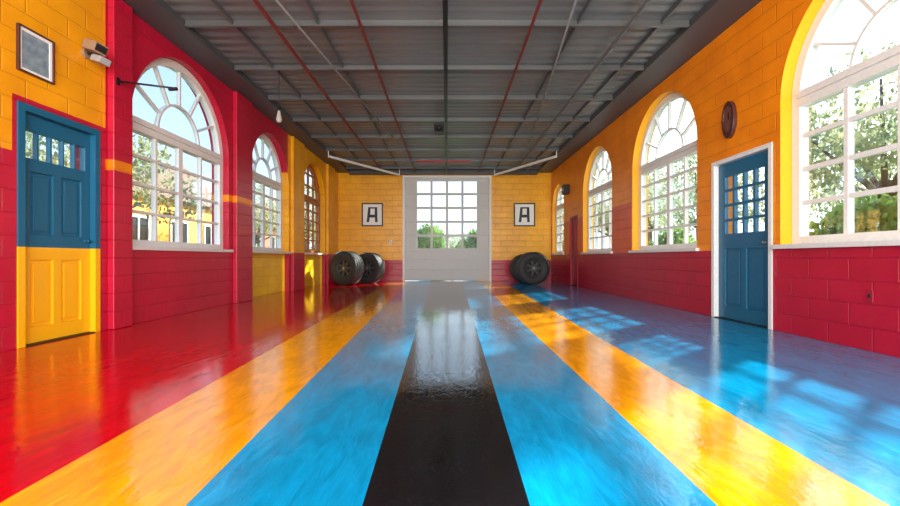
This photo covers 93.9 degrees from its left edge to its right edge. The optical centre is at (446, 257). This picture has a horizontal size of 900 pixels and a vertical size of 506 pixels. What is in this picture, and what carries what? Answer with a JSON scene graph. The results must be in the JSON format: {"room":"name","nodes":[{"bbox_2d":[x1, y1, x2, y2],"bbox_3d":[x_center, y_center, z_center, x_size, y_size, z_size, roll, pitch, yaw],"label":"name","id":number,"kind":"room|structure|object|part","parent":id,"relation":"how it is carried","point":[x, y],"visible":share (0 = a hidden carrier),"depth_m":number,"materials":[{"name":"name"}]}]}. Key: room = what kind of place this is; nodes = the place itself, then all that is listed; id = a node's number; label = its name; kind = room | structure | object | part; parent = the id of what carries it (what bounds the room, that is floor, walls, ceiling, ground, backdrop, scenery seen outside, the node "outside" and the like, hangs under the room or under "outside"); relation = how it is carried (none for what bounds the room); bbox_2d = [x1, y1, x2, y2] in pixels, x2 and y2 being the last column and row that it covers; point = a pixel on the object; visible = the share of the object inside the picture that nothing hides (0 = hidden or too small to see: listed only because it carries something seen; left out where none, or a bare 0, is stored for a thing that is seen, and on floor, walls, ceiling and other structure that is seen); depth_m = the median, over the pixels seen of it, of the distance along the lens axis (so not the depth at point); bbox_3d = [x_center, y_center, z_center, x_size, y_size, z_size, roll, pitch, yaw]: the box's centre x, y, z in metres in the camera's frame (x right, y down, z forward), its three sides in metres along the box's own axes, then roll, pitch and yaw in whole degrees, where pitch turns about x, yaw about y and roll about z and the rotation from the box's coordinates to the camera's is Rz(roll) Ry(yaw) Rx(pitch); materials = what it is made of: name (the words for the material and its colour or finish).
{"room":"garage","nodes":[
{"label":"garage","id":0,"kind":"room"},
{"bbox_2d":[0,0,337,351],"bbox_3d":[-3.940,-1.130,6.200,0.300,3.860,16.800,0,0,0],"label":"wall","id":1,"kind":"structure","parent":0,"point":[164,283],"depth_m":5.06,"materials":[{"name":"red brick"}]},
{"bbox_2d":[16,23,54,84],"bbox_3d":[-3.775,-1.865,3.860,0.029,0.410,0.340,0,0,0],"label":"framed picture","id":2,"kind":"object","parent":1,"relation":"attached to","point":[35,53],"visible":1,"depth_m":3.85,"materials":[{"name":"black wood"}]},
{"bbox_2d":[22,30,48,77],"bbox_3d":[-3.783,-1.865,3.860,0.006,0.340,0.270,0,0,0],"label":"print","id":3,"kind":"object","parent":2,"relation":"attached to","point":[35,47],"depth_m":3.86},
{"bbox_2d":[17,101,99,348],"bbox_3d":[-3.864,-0.294,4.140,0.172,2.187,0.876,0,0,0],"label":"door","id":4,"kind":"structure","parent":1,"relation":"in","point":[58,206],"depth_m":4.13,"materials":[{"name":"blue paint"}]},
{"bbox_2d":[81,38,110,66],"bbox_3d":[-3.669,-2.147,4.394,0.242,0.222,0.234,0,0,0],"label":"security light","id":5,"kind":"object","parent":1,"relation":"attached to","point":[93,50],"visible":1,"depth_m":4.37,"materials":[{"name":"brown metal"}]},
{"bbox_2d":[107,0,131,329],"bbox_3d":[-3.749,-1.075,4.820,0.078,3.750,0.280,0,0,0],"label":"pillar","id":6,"kind":"structure","parent":1,"relation":"attached to","point":[119,13],"depth_m":4.76,"materials":[{"name":"red paint"}]},
{"bbox_2d":[116,77,177,90],"bbox_3d":[-3.374,-1.955,4.730,0.670,0.150,0.040,0,0,0],"label":"wall bracket","id":7,"kind":"object","parent":1,"relation":"attached to","point":[118,81],"visible":1,"depth_m":4.72,"materials":[{"name":"black metal"}]},
{"bbox_3d":[-3.395,-1.952,4.730,0.613,0.097,0.022,0,0,0],"label":"arm","id":8,"kind":"part","parent":7,"relation":"part of","materials":[{"name":"black metal"}]},
{"bbox_2d":[132,58,233,251],"bbox_3d":[-3.875,-1.463,6.170,0.280,2.726,2.372,0,0,0],"label":"window","id":9,"kind":"structure","parent":1,"relation":"in","point":[141,127],"depth_m":6.16,"materials":[{"name":"white paint"}]},
{"bbox_3d":[-3.837,-0.122,6.170,0.205,0.045,2.372,0,0,0],"label":"sill","id":10,"kind":"part","parent":9,"relation":"part of","materials":[{"name":"white wood"}]},
{"bbox_2d":[123,0,348,172],"bbox_3d":[-3.579,-3.010,6.199,0.419,0.099,16.798,0,0,0],"label":"ceiling beam","id":11,"kind":"structure","parent":1,"relation":"attached to","point":[157,14],"depth_m":6.42,"materials":[{"name":"metal"}]},
{"bbox_2d":[233,91,252,302],"bbox_3d":[-3.749,-1.075,7.720,0.078,3.750,0.600,0,0,0],"label":"trim","id":12,"kind":"structure","parent":1,"relation":"attached to","point":[242,107],"depth_m":7.58,"materials":[{"name":"red paint"}]},
{"bbox_2d":[253,134,291,253],"bbox_3d":[-3.900,-1.383,9.090,0.330,2.566,2.052,0,0,0],"label":"window","id":13,"kind":"structure","parent":1,"relation":"in","point":[264,181],"depth_m":9.33,"materials":[{"name":"white paint"}]},
{"bbox_3d":[-3.862,-0.122,9.090,0.255,0.045,2.052,0,0,0],"label":"sill","id":14,"kind":"part","parent":13,"relation":"part of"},
{"bbox_2d":[291,136,304,290],"bbox_3d":[-3.749,-1.075,10.555,0.078,3.750,0.790,0,0,0],"label":"trim","id":15,"kind":"structure","parent":1,"relation":"attached to","point":[297,147],"depth_m":10.42,"materials":[{"name":"paint"}]},
{"bbox_2d":[305,164,326,254],"bbox_3d":[-3.900,-1.398,12.050,0.330,2.596,2.112,0,0,0],"label":"window","id":16,"kind":"structure","parent":1,"relation":"in","point":[309,200],"depth_m":12.48,"materials":[{"name":"brown paint"}]},
{"bbox_3d":[-3.990,-1.413,12.050,0.100,2.566,1.992,0,0,0],"label":"frame","id":17,"kind":"part","parent":16,"relation":"part of","materials":[{"name":"brown paint"}]},
{"bbox_3d":[-3.862,-0.122,12.050,0.255,0.045,2.112,0,0,0],"label":"sill","id":18,"kind":"part","parent":16,"relation":"part of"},
{"bbox_2d":[326,164,334,283],"bbox_3d":[-3.749,-1.075,13.525,0.078,3.750,0.750,0,0,0],"label":"trim","id":19,"kind":"structure","parent":1,"relation":"attached to","point":[330,171],"depth_m":13.38,"materials":[{"name":"paint"}]},
{"bbox_2d":[163,0,709,165],"bbox_3d":[-0.085,-3.135,6.350,8.010,0.150,17.100,0,0,0],"label":"ceiling","id":20,"kind":"structure","parent":0,"point":[389,46],"depth_m":6.51,"materials":[{"name":"grey metal"}]},
{"bbox_2d":[210,0,366,169],"bbox_3d":[-2.750,-3.027,6.075,0.020,0.063,16.550,0,0,0],"label":"batten","id":21,"kind":"object","parent":20,"relation":"attached to","point":[216,4],"visible":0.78,"depth_m":6.47,"materials":[{"name":"metal"}]},
{"bbox_2d":[304,0,398,169],"bbox_3d":[-1.650,-3.027,6.075,0.020,0.063,16.550,0,0,0],"label":"batten","id":22,"kind":"object","parent":20,"relation":"attached to","point":[307,2],"visible":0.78,"depth_m":6.41,"materials":[{"name":"metal"}]},
{"bbox_2d":[185,20,689,27],"bbox_3d":[-0.125,-3.017,5.400,6.470,0.083,0.044,0,0,0],"label":"joist","id":23,"kind":"object","parent":22,"relation":"attached to","point":[188,23],"visible":1,"depth_m":5.39,"materials":[{"name":"metal"}]},
{"bbox_2d":[234,65,643,70],"bbox_3d":[-0.125,-3.017,6.650,6.470,0.083,0.044,0,0,0],"label":"joist","id":24,"kind":"object","parent":22,"relation":"attached to","point":[236,67],"visible":1,"depth_m":6.64,"materials":[{"name":"metal"}]},
{"bbox_2d":[276,106,281,122],"bbox_3d":[-2.660,-2.562,6.650,0.090,0.825,0.090,0,0,0],"label":"pendant lamp","id":25,"kind":"object","parent":24,"relation":"hanging from","point":[278,118],"visible":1,"depth_m":6.63,"materials":[{"name":"white glass"}]},
{"bbox_2d":[252,0,382,172],"bbox_3d":[-2.200,-2.945,6.075,0.036,0.059,16.550,0,0,0],"label":"rail","id":26,"kind":"object","parent":24,"relation":"attached to","point":[256,2],"visible":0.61,"depth_m":6.42,"materials":[{"name":"red metal"}]},
{"bbox_2d":[275,0,399,144],"bbox_3d":[-1.675,-2.960,7.300,0.029,0.029,7.449,0,0,7],"label":"conduit pipe","id":27,"kind":"object","parent":24,"relation":"attached to","point":[277,1],"visible":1,"depth_m":6.25,"materials":[{"name":"metal"}]},
{"bbox_2d":[527,0,576,149],"bbox_3d":[1.775,-2.960,7.550,0.029,0.029,7.946,0,0,6],"label":"conduit pipe","id":28,"kind":"object","parent":24,"relation":"attached to","point":[575,1],"visible":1,"depth_m":6.33,"materials":[{"name":"metal"}]},
{"bbox_2d":[514,0,650,172],"bbox_3d":[2.300,-2.945,6.075,0.036,0.059,16.550,0,0,0],"label":"rail","id":29,"kind":"object","parent":24,"relation":"attached to","point":[644,4],"visible":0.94,"depth_m":6.41,"materials":[{"name":"metal"}]},
{"bbox_2d":[328,151,399,175],"bbox_3d":[-2.460,-2.930,13.010,0.050,0.260,3.146,0,0,33],"label":"door track","id":30,"kind":"object","parent":20,"relation":"attached to","point":[329,156],"visible":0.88,"depth_m":12.79,"materials":[{"name":"white metal"}]},
{"bbox_2d":[349,0,414,171],"bbox_3d":[-1.100,-2.945,6.075,0.036,0.059,16.550,0,0,0],"label":"rail","id":31,"kind":"object","parent":20,"relation":"attached to","point":[351,1],"visible":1,"depth_m":6.43,"materials":[{"name":"red metal"}]},
{"bbox_2d":[268,95,612,99],"bbox_3d":[-0.125,-3.017,7.900,6.470,0.083,0.044,0,0,0],"label":"joist","id":32,"kind":"object","parent":20,"relation":"attached to","point":[270,97],"visible":1,"depth_m":7.89,"materials":[{"name":"metal"}]},
{"bbox_2d":[434,0,447,173],"bbox_3d":[-0.130,-2.816,8.650,0.280,0.318,11.300,0,0,0],"label":"garage door opener","id":33,"kind":"object","parent":20,"relation":"hanging from","point":[438,127],"visible":1,"depth_m":6.71,"materials":[{"name":"black metal"}]},
{"bbox_3d":[-0.020,-2.885,8.650,0.060,0.050,11.300,0,0,0],"label":"rail","id":34,"kind":"part","parent":33,"relation":"part of","materials":[{"name":"black metal"}]},
{"bbox_2d":[292,117,589,121],"bbox_3d":[-0.125,-3.017,9.150,6.470,0.083,0.044,0,0,0],"label":"joist","id":35,"kind":"object","parent":20,"relation":"attached to","point":[295,119],"visible":1,"depth_m":9.14,"materials":[{"name":"metal"}]},
{"bbox_2d":[311,134,572,137],"bbox_3d":[-0.125,-3.017,10.400,6.470,0.083,0.044,0,0,0],"label":"joist","id":36,"kind":"object","parent":20,"relation":"attached to","point":[312,135],"visible":0.96,"depth_m":10.39,"materials":[{"name":"metal"}]},
{"bbox_2d":[326,148,558,150],"bbox_3d":[-0.125,-3.017,11.650,6.470,0.083,0.044,0,0,0],"label":"joist","id":37,"kind":"object","parent":20,"relation":"attached to","point":[327,149],"visible":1,"depth_m":11.64,"materials":[{"name":"metal"}]},
{"bbox_2d":[337,158,547,160],"bbox_3d":[-0.125,-3.017,12.900,6.470,0.083,0.044,0,0,0],"label":"joist","id":38,"kind":"object","parent":20,"relation":"attached to","point":[349,159],"visible":0.79,"depth_m":12.89,"materials":[{"name":"metal"}]},
{"bbox_2d":[416,161,470,161],"bbox_3d":[-0.100,-2.955,12.900,1.700,0.039,0.039,0,0,0],"label":"conduit pipe","id":39,"kind":"object","parent":38,"relation":"attached to","point":[416,161],"visible":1,"depth_m":12.88,"materials":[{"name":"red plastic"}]},
{"bbox_2d":[346,166,539,168],"bbox_3d":[-0.125,-3.017,14.000,6.470,0.083,0.044,0,0,0],"label":"joist","id":40,"kind":"object","parent":20,"relation":"attached to","point":[347,167],"visible":1,"depth_m":13.99,"materials":[{"name":"metal"}]},
{"bbox_2d":[478,0,542,172],"bbox_3d":[1.080,-2.945,6.075,0.036,0.059,16.550,0,0,0],"label":"rail","id":41,"kind":"object","parent":20,"relation":"attached to","point":[540,1],"visible":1,"depth_m":6.43,"materials":[{"name":"red metal"}]},
{"bbox_2d":[494,151,556,175],"bbox_3d":[2.335,-2.930,13.010,0.050,0.260,3.017,0,0,-29],"label":"door track","id":42,"kind":"object","parent":20,"relation":"attached to","point":[555,156],"visible":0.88,"depth_m":12.80,"materials":[{"name":"white metal"}]},
{"bbox_2d":[496,0,591,169],"bbox_3d":[1.680,-3.027,6.075,0.020,0.063,16.550,0,0,0],"label":"batten","id":43,"kind":"object","parent":20,"relation":"attached to","point":[588,2],"visible":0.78,"depth_m":6.59,"materials":[{"name":"metal"}]},
{"bbox_2d":[527,0,683,169],"bbox_3d":[2.750,-3.027,6.075,0.020,0.063,16.550,0,0,0],"label":"batten","id":44,"kind":"object","parent":20,"relation":"attached to","point":[677,4],"visible":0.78,"depth_m":6.46,"materials":[{"name":"metal"}]},
{"bbox_2d":[338,173,550,280],"bbox_3d":[-0.085,-1.130,14.750,8.010,3.860,0.300,0,0,0],"label":"wall","id":45,"kind":"structure","parent":0,"point":[508,241],"depth_m":14.60,"materials":[{"name":"orange brick"}]},
{"bbox_2d":[362,203,382,225],"bbox_3d":[-2.590,-1.505,14.582,0.740,0.810,0.034,0,0,0],"label":"framed print","id":46,"kind":"object","parent":45,"relation":"attached to","point":[372,213],"visible":1,"depth_m":14.58,"materials":[{"name":"white paper"}]},
{"bbox_2d":[349,169,537,174],"bbox_3d":[-0.125,-2.970,14.489,6.470,0.179,0.218,0,0,0],"label":"trim","id":47,"kind":"structure","parent":45,"relation":"attached to","point":[351,171],"depth_m":14.38,"materials":[{"name":"grey paint"}]},
{"bbox_2d":[403,176,490,280],"bbox_3d":[0.000,-1.030,14.685,3.076,3.656,0.230,0,0,0],"label":"door","id":48,"kind":"structure","parent":45,"relation":"in","point":[419,264],"depth_m":14.66,"materials":[{"name":"white paint"}]},
{"bbox_3d":[-1.285,-2.476,14.671,0.330,0.440,0.019,0,0,0],"label":"raised panel","id":49,"kind":"part","parent":48,"relation":"part of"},
{"bbox_3d":[-1.285,-1.992,14.671,0.330,0.440,0.019,0,0,0],"label":"raised panel","id":50,"kind":"part","parent":48,"relation":"part of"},
{"bbox_3d":[-1.285,-1.508,14.671,0.330,0.440,0.019,0,0,0],"label":"raised panel","id":51,"kind":"part","parent":48,"relation":"part of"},
{"bbox_3d":[-1.285,-1.024,14.671,0.330,0.440,0.019,0,0,0],"label":"raised panel","id":52,"kind":"part","parent":48,"relation":"part of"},
{"bbox_3d":[-1.285,-0.540,14.671,0.330,0.440,0.019,0,0,0],"label":"raised panel","id":53,"kind":"part","parent":48,"relation":"part of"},
{"bbox_3d":[0.000,-0.090,14.671,2.800,0.300,0.021,0,0,0],"label":"raised panel","id":54,"kind":"part","parent":48,"relation":"part of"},
{"bbox_3d":[0.000,0.260,14.671,2.800,0.300,0.021,0,0,0],"label":"raised panel","id":55,"kind":"part","parent":48,"relation":"part of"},
{"bbox_3d":[0.000,0.610,14.671,2.800,0.300,0.021,0,0,0],"label":"raised panel","id":56,"kind":"part","parent":48,"relation":"part of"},
{"bbox_3d":[1.285,-2.476,14.671,0.330,0.440,0.019,0,0,0],"label":"raised panel","id":57,"kind":"part","parent":48,"relation":"part of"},
{"bbox_3d":[1.285,-1.992,14.671,0.330,0.440,0.019,0,0,0],"label":"raised panel","id":58,"kind":"part","parent":48,"relation":"part of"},
{"bbox_3d":[1.285,-1.508,14.671,0.330,0.440,0.019,0,0,0],"label":"raised panel","id":59,"kind":"part","parent":48,"relation":"part of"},
{"bbox_3d":[1.285,-1.024,14.671,0.330,0.440,0.019,0,0,0],"label":"raised panel","id":60,"kind":"part","parent":48,"relation":"part of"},
{"bbox_3d":[1.285,-0.540,14.671,0.330,0.440,0.019,0,0,0],"label":"raised panel","id":61,"kind":"part","parent":48,"relation":"part of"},
{"bbox_2d":[514,203,534,225],"bbox_3d":[2.690,-1.505,14.582,0.740,0.810,0.034,0,0,0],"label":"framed print","id":62,"kind":"object","parent":45,"relation":"attached to","point":[524,213],"visible":1,"depth_m":14.58,"materials":[{"name":"white paper"}]},
{"bbox_2d":[0,281,899,505],"bbox_3d":[-0.085,0.860,6.350,8.010,0.120,17.100,0,0,0],"label":"floor","id":63,"kind":"structure","parent":0,"point":[380,393],"depth_m":2.25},
{"bbox_2d":[329,251,363,284],"bbox_3d":[-2.980,0.297,12.450,1.006,1.006,0.372,0,0,26],"label":"wheel","id":64,"kind":"object","parent":63,"relation":"on","point":[346,267],"visible":1,"depth_m":12.32,"materials":[{"name":"black rubber"}]},
{"bbox_2d":[359,252,384,282],"bbox_3d":[-2.480,0.312,13.400,0.976,0.976,0.361,0,0,24],"label":"wheel","id":65,"kind":"object","parent":63,"relation":"on","point":[373,263],"visible":0.84,"depth_m":13.24,"materials":[{"name":"black rubber"}]},
{"bbox_2d":[509,254,523,282],"bbox_3d":[2.500,0.337,13.550,0.926,0.926,0.342,0,0,-6],"label":"wheel","id":66,"kind":"object","parent":63,"relation":"on","point":[514,260],"visible":0.31,"depth_m":13.37,"materials":[{"name":"black rubber"}]},
{"bbox_2d":[515,252,549,284],"bbox_3d":[2.600,0.307,12.750,0.986,0.986,0.365,0,0,-8],"label":"wheel","id":67,"kind":"object","parent":63,"relation":"on","point":[532,268],"visible":0.99,"depth_m":12.61,"materials":[{"name":"black rubber"}]},
{"bbox_2d":[551,0,899,357],"bbox_3d":[3.770,-1.130,6.200,0.300,3.860,16.800,0,0,0],"label":"wall","id":68,"kind":"structure","parent":0,"point":[820,294],"depth_m":5.13,"materials":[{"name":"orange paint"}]},
{"bbox_2d":[550,186,563,254],"bbox_3d":[3.715,-1.248,13.720,0.300,2.296,1.512,0,0,0],"label":"window","id":69,"kind":"structure","parent":68,"relation":"in","point":[559,205],"depth_m":14.12,"materials":[{"name":"white paint"}]},
{"bbox_3d":[3.790,-1.263,13.720,0.100,2.266,1.392,0,0,0],"label":"frame","id":70,"kind":"part","parent":69,"relation":"part of","materials":[{"name":"white paint"}]},
{"bbox_2d":[562,184,568,194],"bbox_3d":[3.534,-2.040,12.550,0.169,0.280,0.260,0,0,0],"label":"wall speaker","id":71,"kind":"object","parent":68,"relation":"attached to","point":[565,188],"visible":1,"depth_m":12.42,"materials":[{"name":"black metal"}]},
{"bbox_2d":[570,215,577,286],"bbox_3d":[3.694,-0.200,11.985,0.172,1.997,0.726,0,0,0],"label":"door","id":72,"kind":"structure","parent":68,"relation":"in","point":[574,219],"depth_m":12.12,"materials":[{"name":"red paint"}]},
{"bbox_2d":[580,147,612,253],"bbox_3d":[3.715,-1.388,10.200,0.300,2.576,2.072,0,0,0],"label":"window","id":73,"kind":"structure","parent":68,"relation":"in","point":[607,186],"depth_m":10.40,"materials":[{"name":"white paint"}]},
{"bbox_3d":[3.678,-0.122,10.200,0.225,0.045,2.072,0,0,0],"label":"sill","id":74,"kind":"part","parent":73,"relation":"part of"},
{"bbox_2d":[538,0,761,172],"bbox_3d":[3.369,-3.010,6.199,0.499,0.099,16.798,0,0,0],"label":"ceiling beam","id":75,"kind":"structure","parent":68,"relation":"attached to","point":[716,16],"depth_m":6.49,"materials":[{"name":"grey paint"}]},
{"bbox_2d":[628,92,698,252],"bbox_3d":[3.715,-1.428,7.140,0.300,2.656,2.232,0,0,0],"label":"window","id":76,"kind":"structure","parent":68,"relation":"in","point":[683,153],"depth_m":7.13,"materials":[{"name":"white paint"}]},
{"bbox_3d":[3.678,-0.122,7.140,0.225,0.045,2.232,0,0,0],"label":"sill","id":77,"kind":"part","parent":76,"relation":"part of","materials":[{"name":"white wood"}]},
{"bbox_2d":[722,101,736,137],"bbox_3d":[3.595,-1.760,5.350,0.049,0.470,0.230,0,0,0],"label":"wall clock","id":78,"kind":"object","parent":68,"relation":"attached to","point":[729,114],"visible":1,"depth_m":5.33,"materials":[{"name":"red wood"}]},
{"bbox_2d":[711,142,772,329],"bbox_3d":[3.694,-0.246,5.200,0.172,2.091,1.064,0,0,0],"label":"door","id":79,"kind":"structure","parent":68,"relation":"in","point":[741,263],"depth_m":5.20,"materials":[{"name":"blue paint"}]},
{"bbox_2d":[771,0,899,248],"bbox_3d":[3.715,-1.448,3.460,0.300,2.696,2.312,0,0,0],"label":"window","id":80,"kind":"structure","parent":68,"relation":"in","point":[804,96],"depth_m":3.98,"materials":[{"name":"white paint"}]},
{"bbox_3d":[3.678,-0.122,3.460,0.225,0.045,2.312,0,0,0],"label":"sill","id":81,"kind":"part","parent":80,"relation":"part of","materials":[{"name":"white wood"}]},
{"bbox_2d":[867,289,873,302],"bbox_3d":[3.610,0.325,3.585,0.019,0.110,0.050,0,0,0],"label":"wall outlet","id":82,"kind":"object","parent":68,"relation":"attached to","point":[870,293],"visible":1,"depth_m":3.58,"materials":[{"name":"red paint"}]},
{"label":"outside","id":83,"kind":"structure","parent":0,"visible":0},
{"bbox_3d":[0.000,1.013,30.000,140.000,0.175,120.000,0,0,0],"label":"ground","id":84,"kind":"structure","parent":83,"visible":0},
{"bbox_2d":[26,131,204,224],"bbox_3d":[-7.620,-1.331,8.774,4.009,4.523,4.082,0,0,3],"label":"tree","id":85,"kind":"object","parent":84,"relation":"on","point":[136,162],"visible":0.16,"depth_m":9.18,"materials":[{"name":"green plant"}]},
{"bbox_2d":[65,166,211,243],"bbox_3d":[-13.975,-1.488,17.750,5.650,4.825,8.300,0,0,0],"label":"house","id":86,"kind":"structure","parent":84,"relation":"on","point":[141,228],"depth_m":17.34,"materials":[{"name":"paint"}]},
{"bbox_2d":[208,183,275,246],"bbox_3d":[-8.281,-1.198,18.176,3.842,4.257,3.773,0,0,19],"label":"tree","id":87,"kind":"object","parent":84,"relation":"on","point":[257,223],"visible":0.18,"depth_m":18.02,"materials":[{"name":"green plant"}]},
{"bbox_2d":[255,203,275,247],"bbox_3d":[-14.975,-1.387,28.500,5.650,4.625,9.800,0,0,0],"label":"house","id":88,"kind":"structure","parent":84,"relation":"on","point":[267,240],"depth_m":29.09,"materials":[{"name":"yellow paint"}]},
{"bbox_2d":[265,184,314,249],"bbox_3d":[-8.164,-1.729,24.515,4.716,5.321,4.803,0,0,34],"label":"tree","id":89,"kind":"object","parent":84,"relation":"on","point":[310,191],"visible":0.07,"depth_m":24.07,"materials":[{"name":"green plant"}]},
{"bbox_2d":[417,223,445,247],"bbox_3d":[-1.232,-0.461,22.934,2.730,2.848,2.431,0,0,-19],"label":"shrub","id":90,"kind":"object","parent":84,"relation":"on","point":[422,242],"visible":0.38,"depth_m":22.32,"materials":[{"name":"green plant"}]},
{"bbox_2d":[441,227,467,247],"bbox_3d":[0.419,-0.668,31.013,2.830,3.193,2.882,0,0,22],"label":"tree","id":91,"kind":"object","parent":84,"relation":"on","point":[450,245],"visible":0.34,"depth_m":30.69,"materials":[{"name":"green plant"}]},
{"bbox_2d":[455,227,476,247],"bbox_3d":[1.769,-0.406,22.492,2.334,2.734,2.621,0,0,-38],"label":"shrub","id":92,"kind":"object","parent":84,"relation":"on","point":[471,242],"visible":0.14,"depth_m":22.42,"materials":[{"name":"green plant"}]},
{"bbox_2d":[562,198,607,236],"bbox_3d":[13.446,-3.057,42.021,7.204,7.982,7.074,0,0,-12],"label":"tree","id":93,"kind":"object","parent":84,"relation":"on","point":[594,198],"visible":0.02,"depth_m":40.95,"materials":[{"name":"green plant"}]},
{"bbox_2d":[594,174,653,234],"bbox_3d":[10.505,-2.260,27.046,5.659,6.386,5.763,0,0,-28],"label":"tree","id":94,"kind":"object","parent":84,"relation":"on","point":[602,180],"visible":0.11,"depth_m":26.45,"materials":[{"name":"green plant"}]},
{"bbox_2d":[600,168,695,245],"bbox_3d":[15.557,-3.057,32.010,7.204,7.982,7.074,0,0,-43],"label":"tree","id":95,"kind":"object","parent":84,"relation":"on","point":[650,237],"visible":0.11,"depth_m":31.14,"materials":[{"name":"green plant"}]},
{"bbox_2d":[648,228,696,245],"bbox_3d":[7.440,-0.073,13.966,1.750,2.050,1.966,0,0,-4],"label":"shrub","id":96,"kind":"object","parent":84,"relation":"on","point":[677,237],"visible":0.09,"depth_m":13.87,"materials":[{"name":"green plant"}]},
{"bbox_2d":[648,143,763,239],"bbox_3d":[12.020,-2.260,19.758,5.763,6.386,5.659,0,0,31],"label":"tree","id":97,"kind":"object","parent":84,"relation":"on","point":[677,214],"visible":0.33,"depth_m":19.17,"materials":[{"name":"green plant"}]},
{"bbox_2d":[819,200,885,227],"bbox_3d":[9.447,-0.184,9.234,2.184,2.278,1.945,0,0,10],"label":"shrub","id":98,"kind":"object","parent":84,"relation":"on","point":[839,206],"visible":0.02,"depth_m":9.63,"materials":[{"name":"green plant"}]},
{"bbox_2d":[809,194,897,235],"bbox_3d":[6.955,-0.073,7.173,1.966,2.050,1.750,0,0,15],"label":"shrub","id":99,"kind":"object","parent":84,"relation":"on","point":[885,209],"visible":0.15,"depth_m":6.71,"materials":[{"name":"green plant"}]},
{"bbox_2d":[809,101,897,224],"bbox_3d":[19.456,-3.057,18.962,7.074,7.982,7.204,0,0,16],"label":"tree","id":100,"kind":"object","parent":84,"relation":"on","point":[890,165],"visible":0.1,"depth_m":19.42,"materials":[{"name":"green plant"}]},
{"bbox_2d":[809,37,899,214],"bbox_3d":[12.357,-2.658,12.029,6.484,7.184,6.367,0,0,0],"label":"tree","id":101,"kind":"object","parent":84,"relation":"on","point":[867,163],"visible":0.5,"depth_m":11.81,"materials":[{"name":"green plant"}]}
]}

